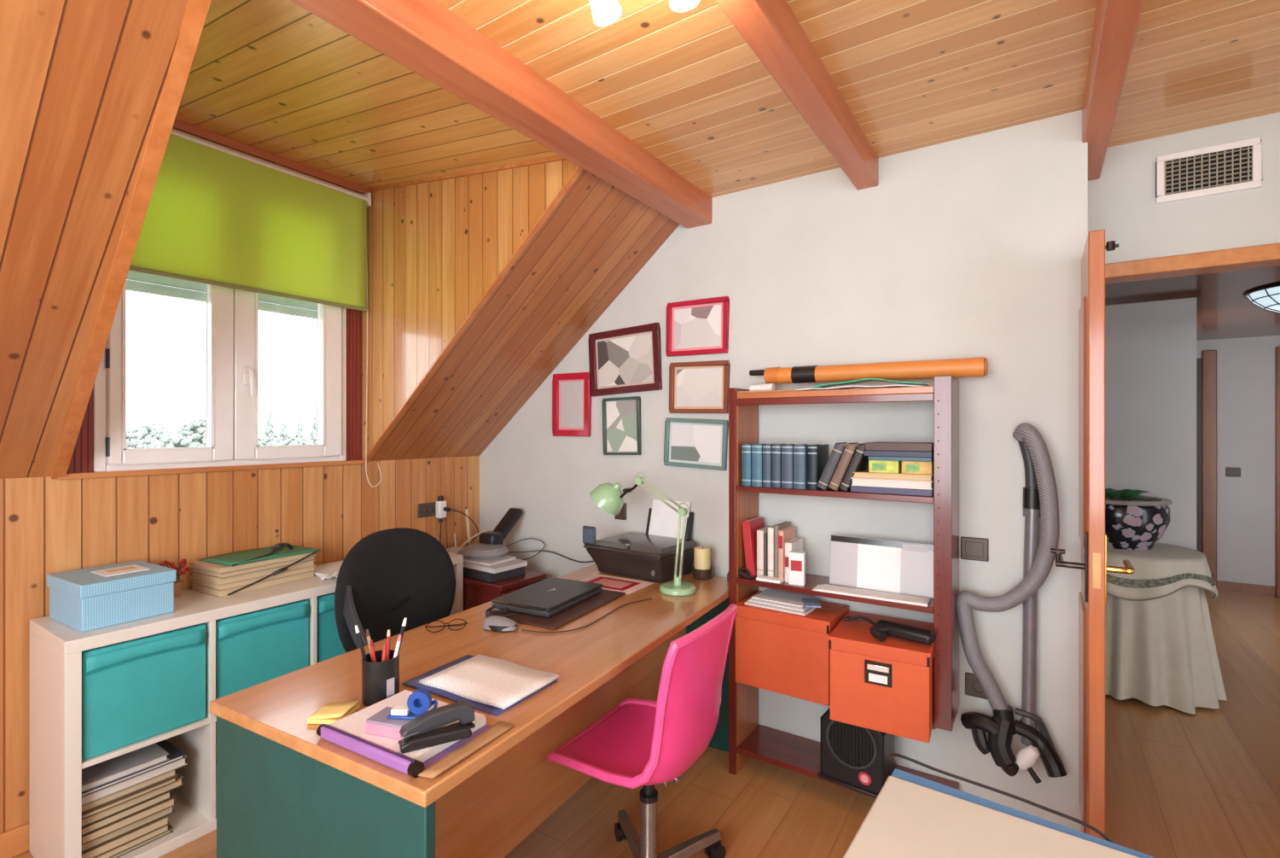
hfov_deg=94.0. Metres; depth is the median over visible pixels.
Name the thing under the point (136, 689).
storage box
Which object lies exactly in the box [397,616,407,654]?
pen
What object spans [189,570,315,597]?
folder
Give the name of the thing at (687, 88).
ceiling
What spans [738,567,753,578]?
cable
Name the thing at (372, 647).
pen
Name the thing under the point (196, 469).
trim
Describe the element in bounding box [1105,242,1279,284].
door frame
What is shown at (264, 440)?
bush
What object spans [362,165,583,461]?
trim
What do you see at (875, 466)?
carton
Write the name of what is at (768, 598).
paper sheets
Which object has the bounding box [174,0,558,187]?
ceiling
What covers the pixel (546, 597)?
laptop
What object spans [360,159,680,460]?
wall
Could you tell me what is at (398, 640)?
pen
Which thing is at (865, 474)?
magazine
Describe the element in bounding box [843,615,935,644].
handheld device
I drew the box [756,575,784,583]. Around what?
notebook
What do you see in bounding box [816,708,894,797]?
heater
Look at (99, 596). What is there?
gift box
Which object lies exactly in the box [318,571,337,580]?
wrapper
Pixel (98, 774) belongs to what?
magazine
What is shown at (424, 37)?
beam
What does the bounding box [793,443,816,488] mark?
book
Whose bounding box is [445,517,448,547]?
cable
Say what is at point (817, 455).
book
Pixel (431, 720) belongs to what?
stapler
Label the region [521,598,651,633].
cable
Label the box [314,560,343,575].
paper sheets
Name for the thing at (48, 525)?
wall
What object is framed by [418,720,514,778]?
ruler
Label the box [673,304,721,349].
artwork
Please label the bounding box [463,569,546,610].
drawer unit
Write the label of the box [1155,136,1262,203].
air vent
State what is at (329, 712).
sticky note pad
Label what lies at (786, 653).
storage box
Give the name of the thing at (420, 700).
tape dispenser
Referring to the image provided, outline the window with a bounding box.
[66,119,368,472]
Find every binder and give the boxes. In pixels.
[463,565,525,582]
[741,517,763,576]
[850,485,933,495]
[863,450,933,457]
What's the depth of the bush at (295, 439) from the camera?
36.59 m
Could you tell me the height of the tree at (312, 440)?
6.884 m
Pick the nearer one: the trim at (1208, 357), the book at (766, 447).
the book at (766, 447)
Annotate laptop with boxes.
[491,576,602,616]
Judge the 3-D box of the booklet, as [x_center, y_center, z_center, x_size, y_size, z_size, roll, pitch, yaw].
[0.656,0.666,2.289,0.060,0.006,0.100,0,0,9]
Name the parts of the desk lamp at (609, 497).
lamp shade, head knob, head stem, arm, arm, arm, arm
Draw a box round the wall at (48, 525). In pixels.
[0,455,479,832]
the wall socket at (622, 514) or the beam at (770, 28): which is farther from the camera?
the wall socket at (622, 514)
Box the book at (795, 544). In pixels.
[784,536,803,581]
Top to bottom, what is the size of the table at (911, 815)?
0.740 m
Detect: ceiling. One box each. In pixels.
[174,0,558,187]
[435,0,1279,197]
[1105,265,1279,340]
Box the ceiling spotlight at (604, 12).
[589,0,699,26]
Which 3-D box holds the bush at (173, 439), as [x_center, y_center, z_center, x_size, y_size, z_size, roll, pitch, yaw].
[-25.634,3.758,32.986,2.897,7.291,2.930,0,0,34]
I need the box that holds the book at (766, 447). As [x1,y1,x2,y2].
[762,443,775,487]
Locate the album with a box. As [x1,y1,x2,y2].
[865,441,933,451]
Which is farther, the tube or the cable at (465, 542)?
the cable at (465, 542)
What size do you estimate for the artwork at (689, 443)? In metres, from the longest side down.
0.265 x 0.178 x 0.002 m
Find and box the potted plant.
[1105,488,1149,500]
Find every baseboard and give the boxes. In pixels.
[0,749,216,857]
[1216,580,1274,596]
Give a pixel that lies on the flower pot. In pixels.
(1138, 523)
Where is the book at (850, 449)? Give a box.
[828,442,858,490]
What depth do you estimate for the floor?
2.28 m
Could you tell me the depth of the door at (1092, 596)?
1.69 m
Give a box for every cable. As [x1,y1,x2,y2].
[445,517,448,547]
[449,509,478,545]
[456,528,505,552]
[485,605,513,619]
[506,537,545,559]
[508,549,593,562]
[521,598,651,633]
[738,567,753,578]
[889,752,1114,843]
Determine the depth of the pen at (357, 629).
1.45 m
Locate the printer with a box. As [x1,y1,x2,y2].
[582,499,697,582]
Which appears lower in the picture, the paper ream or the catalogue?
the catalogue
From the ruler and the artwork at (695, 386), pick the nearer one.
the ruler
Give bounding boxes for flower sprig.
[158,558,190,597]
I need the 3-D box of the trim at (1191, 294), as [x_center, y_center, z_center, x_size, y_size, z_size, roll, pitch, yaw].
[2.632,-0.767,3.799,1.380,0.025,0.018,0,0,34]
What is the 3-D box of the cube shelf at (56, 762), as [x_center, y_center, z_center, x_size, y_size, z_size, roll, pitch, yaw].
[-1.454,1.015,2.483,0.390,0.770,1.470,0,0,34]
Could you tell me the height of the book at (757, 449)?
0.168 m
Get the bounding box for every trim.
[51,0,211,478]
[57,459,365,479]
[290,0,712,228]
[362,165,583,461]
[367,155,566,191]
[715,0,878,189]
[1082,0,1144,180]
[1105,291,1200,305]
[1201,349,1216,587]
[1275,346,1279,597]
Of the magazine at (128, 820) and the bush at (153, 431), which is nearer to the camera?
the magazine at (128, 820)
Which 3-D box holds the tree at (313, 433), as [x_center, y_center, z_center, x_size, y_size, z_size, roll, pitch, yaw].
[-39.304,2.924,72.004,3.089,8.958,3.151,0,0,34]
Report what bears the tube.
on the bookshelf at (748, 739)
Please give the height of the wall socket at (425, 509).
0.075 m
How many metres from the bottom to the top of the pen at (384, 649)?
0.131 m
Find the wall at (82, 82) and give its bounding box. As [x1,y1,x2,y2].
[0,0,188,478]
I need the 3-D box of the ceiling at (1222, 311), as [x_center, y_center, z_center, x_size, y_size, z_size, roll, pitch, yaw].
[3.877,-0.820,3.577,3.900,0.080,4.350,0,0,34]
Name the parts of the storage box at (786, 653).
lid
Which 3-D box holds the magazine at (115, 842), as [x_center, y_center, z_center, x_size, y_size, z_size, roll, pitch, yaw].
[-1.759,1.310,1.994,0.290,0.027,0.222,0,0,34]
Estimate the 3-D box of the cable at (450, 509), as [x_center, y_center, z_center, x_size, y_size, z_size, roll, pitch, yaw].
[-0.985,0.552,3.356,0.169,0.211,0.038,0,0,-33]
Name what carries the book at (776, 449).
on the bookshelf at (748, 739)
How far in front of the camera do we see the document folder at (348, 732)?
1.23 m
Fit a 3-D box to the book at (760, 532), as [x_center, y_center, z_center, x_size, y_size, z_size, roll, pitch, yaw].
[0.525,0.506,2.480,0.030,0.190,0.147,0,0,34]
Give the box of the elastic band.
[226,550,317,595]
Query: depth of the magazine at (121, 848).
1.93 m
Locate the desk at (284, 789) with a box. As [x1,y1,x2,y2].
[209,563,728,857]
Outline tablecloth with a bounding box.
[1105,541,1227,713]
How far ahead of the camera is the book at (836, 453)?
2.23 m
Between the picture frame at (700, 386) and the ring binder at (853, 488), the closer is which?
the ring binder at (853, 488)
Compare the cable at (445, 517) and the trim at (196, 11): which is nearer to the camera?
the trim at (196, 11)
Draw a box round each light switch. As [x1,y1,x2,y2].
[960,535,989,561]
[1225,466,1240,477]
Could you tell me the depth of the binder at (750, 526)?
2.44 m
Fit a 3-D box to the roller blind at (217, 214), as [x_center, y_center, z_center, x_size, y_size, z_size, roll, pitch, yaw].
[-1.623,-0.432,2.515,0.073,1.440,1.142,0,0,34]
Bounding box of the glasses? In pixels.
[424,618,467,632]
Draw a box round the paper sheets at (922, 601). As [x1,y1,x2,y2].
[812,583,930,606]
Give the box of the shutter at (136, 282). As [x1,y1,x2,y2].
[126,270,317,319]
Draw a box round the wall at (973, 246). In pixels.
[479,110,1087,831]
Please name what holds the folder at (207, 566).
on the folder at (231, 573)
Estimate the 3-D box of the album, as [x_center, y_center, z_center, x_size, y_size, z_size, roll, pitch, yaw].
[0.957,0.063,2.175,0.218,0.028,0.199,0,0,34]
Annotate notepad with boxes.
[418,654,560,709]
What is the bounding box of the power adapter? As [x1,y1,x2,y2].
[435,495,450,522]
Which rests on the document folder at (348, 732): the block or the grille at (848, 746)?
the block
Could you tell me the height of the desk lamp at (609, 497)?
0.480 m
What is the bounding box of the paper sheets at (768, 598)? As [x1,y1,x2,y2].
[744,588,817,615]
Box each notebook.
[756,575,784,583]
[867,455,933,461]
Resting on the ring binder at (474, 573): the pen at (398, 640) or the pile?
the pile
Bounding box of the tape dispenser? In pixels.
[387,687,437,719]
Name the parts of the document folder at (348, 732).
binding rod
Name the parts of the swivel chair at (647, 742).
leg, seat plate, leg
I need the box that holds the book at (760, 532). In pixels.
[756,525,770,576]
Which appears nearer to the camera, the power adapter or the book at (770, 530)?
the book at (770, 530)
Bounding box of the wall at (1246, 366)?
[1196,335,1279,596]
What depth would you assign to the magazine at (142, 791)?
1.91 m
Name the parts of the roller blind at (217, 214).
cord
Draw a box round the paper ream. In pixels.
[850,477,933,489]
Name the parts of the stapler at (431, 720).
magazine rail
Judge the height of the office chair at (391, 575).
0.983 m
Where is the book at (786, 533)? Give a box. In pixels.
[778,525,795,578]
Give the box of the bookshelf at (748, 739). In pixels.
[728,375,959,797]
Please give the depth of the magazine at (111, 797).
1.92 m
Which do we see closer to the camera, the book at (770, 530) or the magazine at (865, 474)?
the magazine at (865, 474)
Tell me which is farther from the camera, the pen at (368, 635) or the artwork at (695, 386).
the artwork at (695, 386)
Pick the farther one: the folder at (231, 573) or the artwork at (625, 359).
the artwork at (625, 359)
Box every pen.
[354,624,367,661]
[366,628,372,662]
[370,639,376,662]
[381,643,386,661]
[385,628,390,660]
[393,634,401,657]
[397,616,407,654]
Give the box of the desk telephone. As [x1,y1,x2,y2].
[460,507,522,559]
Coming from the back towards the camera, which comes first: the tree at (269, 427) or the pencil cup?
the tree at (269, 427)
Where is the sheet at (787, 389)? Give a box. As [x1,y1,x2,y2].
[738,389,796,392]
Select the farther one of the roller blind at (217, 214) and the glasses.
the roller blind at (217, 214)
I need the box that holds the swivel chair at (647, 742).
[546,603,737,857]
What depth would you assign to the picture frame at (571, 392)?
3.19 m
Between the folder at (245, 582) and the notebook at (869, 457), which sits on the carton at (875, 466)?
the notebook at (869, 457)
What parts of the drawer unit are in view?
drawer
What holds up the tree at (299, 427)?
on the ground
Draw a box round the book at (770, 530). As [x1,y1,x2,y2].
[767,522,780,576]
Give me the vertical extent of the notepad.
0.009 m
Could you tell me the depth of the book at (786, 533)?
2.36 m
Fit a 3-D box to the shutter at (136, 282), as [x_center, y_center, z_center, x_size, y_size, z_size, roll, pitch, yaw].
[-1.764,-0.592,2.576,0.020,0.124,0.940,0,0,34]
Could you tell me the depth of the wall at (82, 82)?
1.39 m
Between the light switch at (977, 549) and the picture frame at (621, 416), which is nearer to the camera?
the light switch at (977, 549)
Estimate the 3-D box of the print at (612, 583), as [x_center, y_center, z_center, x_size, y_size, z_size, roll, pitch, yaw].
[-0.121,0.658,2.547,0.300,0.002,0.210,0,0,32]
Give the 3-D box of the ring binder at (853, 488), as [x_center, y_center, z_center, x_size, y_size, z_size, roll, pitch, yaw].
[0.937,0.218,2.189,0.270,0.022,0.199,0,0,34]
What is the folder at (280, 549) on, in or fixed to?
on the folder at (207, 566)
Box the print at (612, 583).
[579,573,654,593]
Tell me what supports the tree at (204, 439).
on the ground
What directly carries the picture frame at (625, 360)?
attached to the wall at (973, 246)
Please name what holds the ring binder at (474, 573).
on the drawer unit
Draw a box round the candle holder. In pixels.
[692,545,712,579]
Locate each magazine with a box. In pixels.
[81,738,185,797]
[81,743,168,791]
[81,754,187,805]
[81,768,177,812]
[81,769,184,826]
[81,774,177,819]
[81,789,172,835]
[81,791,176,844]
[81,806,174,852]
[81,814,169,857]
[94,823,169,857]
[110,824,173,857]
[850,457,933,481]
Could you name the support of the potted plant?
in the flower pot
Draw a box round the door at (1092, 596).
[1050,229,1134,839]
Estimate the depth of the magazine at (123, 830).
1.92 m
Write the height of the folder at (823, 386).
0.038 m
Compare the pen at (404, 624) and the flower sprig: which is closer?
the pen at (404, 624)
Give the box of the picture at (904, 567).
[828,534,933,599]
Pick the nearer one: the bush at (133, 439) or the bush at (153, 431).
the bush at (133, 439)
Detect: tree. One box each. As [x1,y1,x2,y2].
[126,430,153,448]
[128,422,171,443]
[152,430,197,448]
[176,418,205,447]
[199,434,205,447]
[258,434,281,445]
[263,411,276,436]
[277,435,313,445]
[279,418,289,440]
[295,415,303,437]
[308,416,316,438]
[308,436,316,444]
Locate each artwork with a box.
[560,380,583,427]
[597,332,652,386]
[606,400,637,451]
[670,424,721,463]
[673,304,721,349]
[675,367,721,406]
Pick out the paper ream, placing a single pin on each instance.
(856, 481)
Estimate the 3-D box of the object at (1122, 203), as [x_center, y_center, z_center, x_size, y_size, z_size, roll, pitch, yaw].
[2.496,0.120,1.823,1.860,2.560,0.100,0,0,34]
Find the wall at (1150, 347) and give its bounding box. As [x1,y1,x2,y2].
[1105,297,1196,549]
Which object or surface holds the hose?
hanging from the wall at (973, 246)
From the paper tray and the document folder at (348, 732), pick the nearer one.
the document folder at (348, 732)
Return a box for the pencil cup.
[361,649,399,705]
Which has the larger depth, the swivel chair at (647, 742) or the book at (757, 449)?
the book at (757, 449)
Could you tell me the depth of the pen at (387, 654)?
1.48 m
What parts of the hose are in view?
brush arm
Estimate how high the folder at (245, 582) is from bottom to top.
0.022 m
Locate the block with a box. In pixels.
[366,706,412,739]
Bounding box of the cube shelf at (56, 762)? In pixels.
[29,552,463,857]
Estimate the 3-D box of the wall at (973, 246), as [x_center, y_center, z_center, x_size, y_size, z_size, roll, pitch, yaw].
[0.340,0.130,3.024,3.060,2.580,0.485,0,0,34]
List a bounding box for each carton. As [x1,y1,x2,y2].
[788,550,805,585]
[868,459,901,473]
[901,460,933,474]
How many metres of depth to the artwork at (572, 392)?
3.19 m
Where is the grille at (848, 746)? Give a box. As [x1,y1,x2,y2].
[826,720,877,768]
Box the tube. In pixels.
[749,356,987,383]
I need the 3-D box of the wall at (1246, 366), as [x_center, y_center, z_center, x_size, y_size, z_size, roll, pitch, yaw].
[5.456,0.250,4.960,2.800,2.300,0.100,0,0,34]
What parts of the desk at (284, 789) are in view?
panel, modesty panel, panel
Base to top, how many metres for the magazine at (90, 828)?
0.024 m
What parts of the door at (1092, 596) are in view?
key knob, handle, panel, panel, lock plate, handle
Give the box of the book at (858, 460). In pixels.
[839,442,868,490]
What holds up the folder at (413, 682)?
on the desk at (284, 789)
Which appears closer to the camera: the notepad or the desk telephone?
the notepad
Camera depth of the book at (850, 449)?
2.20 m
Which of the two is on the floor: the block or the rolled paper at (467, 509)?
the rolled paper at (467, 509)
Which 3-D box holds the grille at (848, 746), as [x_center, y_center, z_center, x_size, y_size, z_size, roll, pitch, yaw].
[0.757,1.123,2.142,0.180,0.180,0.011,0,0,38]
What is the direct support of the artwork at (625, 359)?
attached to the picture frame at (625, 360)
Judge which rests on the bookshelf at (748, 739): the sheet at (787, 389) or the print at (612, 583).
the sheet at (787, 389)
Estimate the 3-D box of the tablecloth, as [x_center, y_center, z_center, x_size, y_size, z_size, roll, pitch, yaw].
[2.708,1.024,3.289,0.741,0.751,0.745,0,0,2]
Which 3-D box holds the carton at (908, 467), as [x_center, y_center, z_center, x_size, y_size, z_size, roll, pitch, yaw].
[0.998,0.134,2.128,0.097,0.045,0.151,0,0,34]
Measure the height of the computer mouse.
0.039 m
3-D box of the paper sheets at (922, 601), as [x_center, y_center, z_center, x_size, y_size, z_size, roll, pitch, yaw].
[0.830,0.597,2.161,0.390,0.008,0.085,0,0,32]
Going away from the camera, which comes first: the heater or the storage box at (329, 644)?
the heater
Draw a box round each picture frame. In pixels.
[552,372,591,436]
[588,322,662,396]
[602,395,641,454]
[663,417,728,470]
[665,296,729,356]
[669,360,730,413]
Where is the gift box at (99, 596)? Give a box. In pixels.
[46,559,176,631]
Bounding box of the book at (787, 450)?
[781,443,802,488]
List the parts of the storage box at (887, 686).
pull, lid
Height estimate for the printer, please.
0.317 m
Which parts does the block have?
lid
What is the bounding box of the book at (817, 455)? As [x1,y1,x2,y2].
[807,443,828,488]
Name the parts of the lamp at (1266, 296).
lamp shade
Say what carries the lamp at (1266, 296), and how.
attached to the ceiling at (1222, 311)
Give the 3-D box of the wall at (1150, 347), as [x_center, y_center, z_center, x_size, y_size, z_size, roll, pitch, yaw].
[2.664,0.250,3.861,1.365,2.300,0.120,0,0,34]
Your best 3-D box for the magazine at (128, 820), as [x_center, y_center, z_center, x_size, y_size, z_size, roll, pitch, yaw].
[-1.750,1.253,1.997,0.290,0.026,0.238,0,0,34]
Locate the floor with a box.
[12,589,1279,857]
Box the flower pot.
[1105,494,1172,550]
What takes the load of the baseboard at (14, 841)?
attached to the wall at (48, 525)
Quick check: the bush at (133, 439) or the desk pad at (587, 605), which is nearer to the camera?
the desk pad at (587, 605)
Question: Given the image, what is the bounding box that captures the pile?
[463,558,528,573]
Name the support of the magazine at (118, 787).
on the magazine at (111, 797)
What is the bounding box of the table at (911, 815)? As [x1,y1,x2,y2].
[843,768,1155,857]
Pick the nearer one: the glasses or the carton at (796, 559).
the glasses
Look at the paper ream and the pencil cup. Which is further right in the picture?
the paper ream
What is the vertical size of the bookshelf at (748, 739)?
1.588 m
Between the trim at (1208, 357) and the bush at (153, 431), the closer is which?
the trim at (1208, 357)
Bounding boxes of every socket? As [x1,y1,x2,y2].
[417,501,435,517]
[614,502,626,519]
[965,671,987,698]
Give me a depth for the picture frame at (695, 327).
2.77 m
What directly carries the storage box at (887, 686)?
on the bookshelf at (748, 739)
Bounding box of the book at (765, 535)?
[764,533,767,575]
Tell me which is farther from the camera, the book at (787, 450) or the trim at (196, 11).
the book at (787, 450)
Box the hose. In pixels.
[956,422,1067,783]
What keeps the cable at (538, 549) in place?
attached to the desk telephone
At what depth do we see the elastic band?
2.38 m
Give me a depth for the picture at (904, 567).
2.22 m
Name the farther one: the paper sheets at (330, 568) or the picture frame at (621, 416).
the picture frame at (621, 416)
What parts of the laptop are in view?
lid trim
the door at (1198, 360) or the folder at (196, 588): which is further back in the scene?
the door at (1198, 360)
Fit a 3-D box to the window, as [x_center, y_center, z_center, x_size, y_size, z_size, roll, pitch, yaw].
[-1.688,-0.516,2.520,0.130,1.348,1.106,0,0,34]
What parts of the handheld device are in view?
handle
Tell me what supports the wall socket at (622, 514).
attached to the wall at (973, 246)
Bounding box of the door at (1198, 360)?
[1196,358,1201,552]
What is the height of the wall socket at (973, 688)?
0.082 m
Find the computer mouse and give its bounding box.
[482,615,518,631]
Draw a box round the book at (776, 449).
[771,443,787,487]
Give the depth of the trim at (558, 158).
2.53 m
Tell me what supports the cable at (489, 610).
on the desk at (284, 789)
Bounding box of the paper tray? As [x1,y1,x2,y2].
[645,507,693,539]
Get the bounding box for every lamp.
[589,471,695,595]
[1242,280,1279,313]
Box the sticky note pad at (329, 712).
[307,699,360,723]
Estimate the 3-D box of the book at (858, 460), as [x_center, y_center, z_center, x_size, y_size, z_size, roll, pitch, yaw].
[0.818,0.141,2.244,0.097,0.176,0.157,0,0,34]
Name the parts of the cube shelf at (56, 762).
panel, panel, shelf, panel, panel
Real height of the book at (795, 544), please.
0.155 m
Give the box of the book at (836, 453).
[816,442,846,489]
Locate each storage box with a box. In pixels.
[81,622,205,759]
[215,599,308,698]
[317,592,346,662]
[735,590,849,705]
[828,610,933,743]
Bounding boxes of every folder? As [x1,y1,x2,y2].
[189,555,316,578]
[189,559,315,584]
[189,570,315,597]
[190,552,316,573]
[190,564,316,590]
[198,542,321,566]
[316,689,490,777]
[401,654,557,715]
[795,378,928,390]
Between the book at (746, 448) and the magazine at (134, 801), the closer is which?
the magazine at (134, 801)
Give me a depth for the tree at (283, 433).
71.66 m
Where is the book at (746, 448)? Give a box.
[741,442,756,485]
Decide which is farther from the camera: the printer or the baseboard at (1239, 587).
the baseboard at (1239, 587)
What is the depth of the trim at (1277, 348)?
4.96 m
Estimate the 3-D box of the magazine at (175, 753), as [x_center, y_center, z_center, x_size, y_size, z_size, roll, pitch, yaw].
[-1.751,1.118,2.014,0.290,0.012,0.267,0,0,34]
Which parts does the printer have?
scanner lid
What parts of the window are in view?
sash, handle plate, handle, sash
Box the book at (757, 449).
[751,443,764,486]
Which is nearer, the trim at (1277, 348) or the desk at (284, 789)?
the desk at (284, 789)
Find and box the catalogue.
[459,553,516,565]
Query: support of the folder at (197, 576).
on the folder at (245, 582)
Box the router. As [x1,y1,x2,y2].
[445,533,464,553]
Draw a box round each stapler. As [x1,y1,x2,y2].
[398,699,475,744]
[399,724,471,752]
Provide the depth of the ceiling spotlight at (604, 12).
1.30 m
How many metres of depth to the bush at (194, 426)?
46.24 m
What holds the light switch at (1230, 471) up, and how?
attached to the wall at (1246, 366)
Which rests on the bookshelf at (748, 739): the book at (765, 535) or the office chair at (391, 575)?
the book at (765, 535)
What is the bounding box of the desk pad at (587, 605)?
[485,588,625,628]
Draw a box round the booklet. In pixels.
[801,598,820,607]
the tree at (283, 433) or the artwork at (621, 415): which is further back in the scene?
the tree at (283, 433)
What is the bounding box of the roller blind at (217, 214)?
[128,128,382,487]
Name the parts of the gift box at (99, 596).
lid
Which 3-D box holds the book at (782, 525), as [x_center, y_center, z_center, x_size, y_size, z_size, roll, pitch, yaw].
[0.583,0.494,2.442,0.018,0.215,0.146,0,0,34]
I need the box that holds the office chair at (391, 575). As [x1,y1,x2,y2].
[334,527,455,651]
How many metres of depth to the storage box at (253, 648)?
2.22 m
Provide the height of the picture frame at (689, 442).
0.240 m
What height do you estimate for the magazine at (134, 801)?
0.027 m
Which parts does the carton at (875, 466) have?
label panel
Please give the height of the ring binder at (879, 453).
0.020 m
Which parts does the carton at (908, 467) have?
label panel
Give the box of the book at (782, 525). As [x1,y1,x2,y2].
[774,520,791,577]

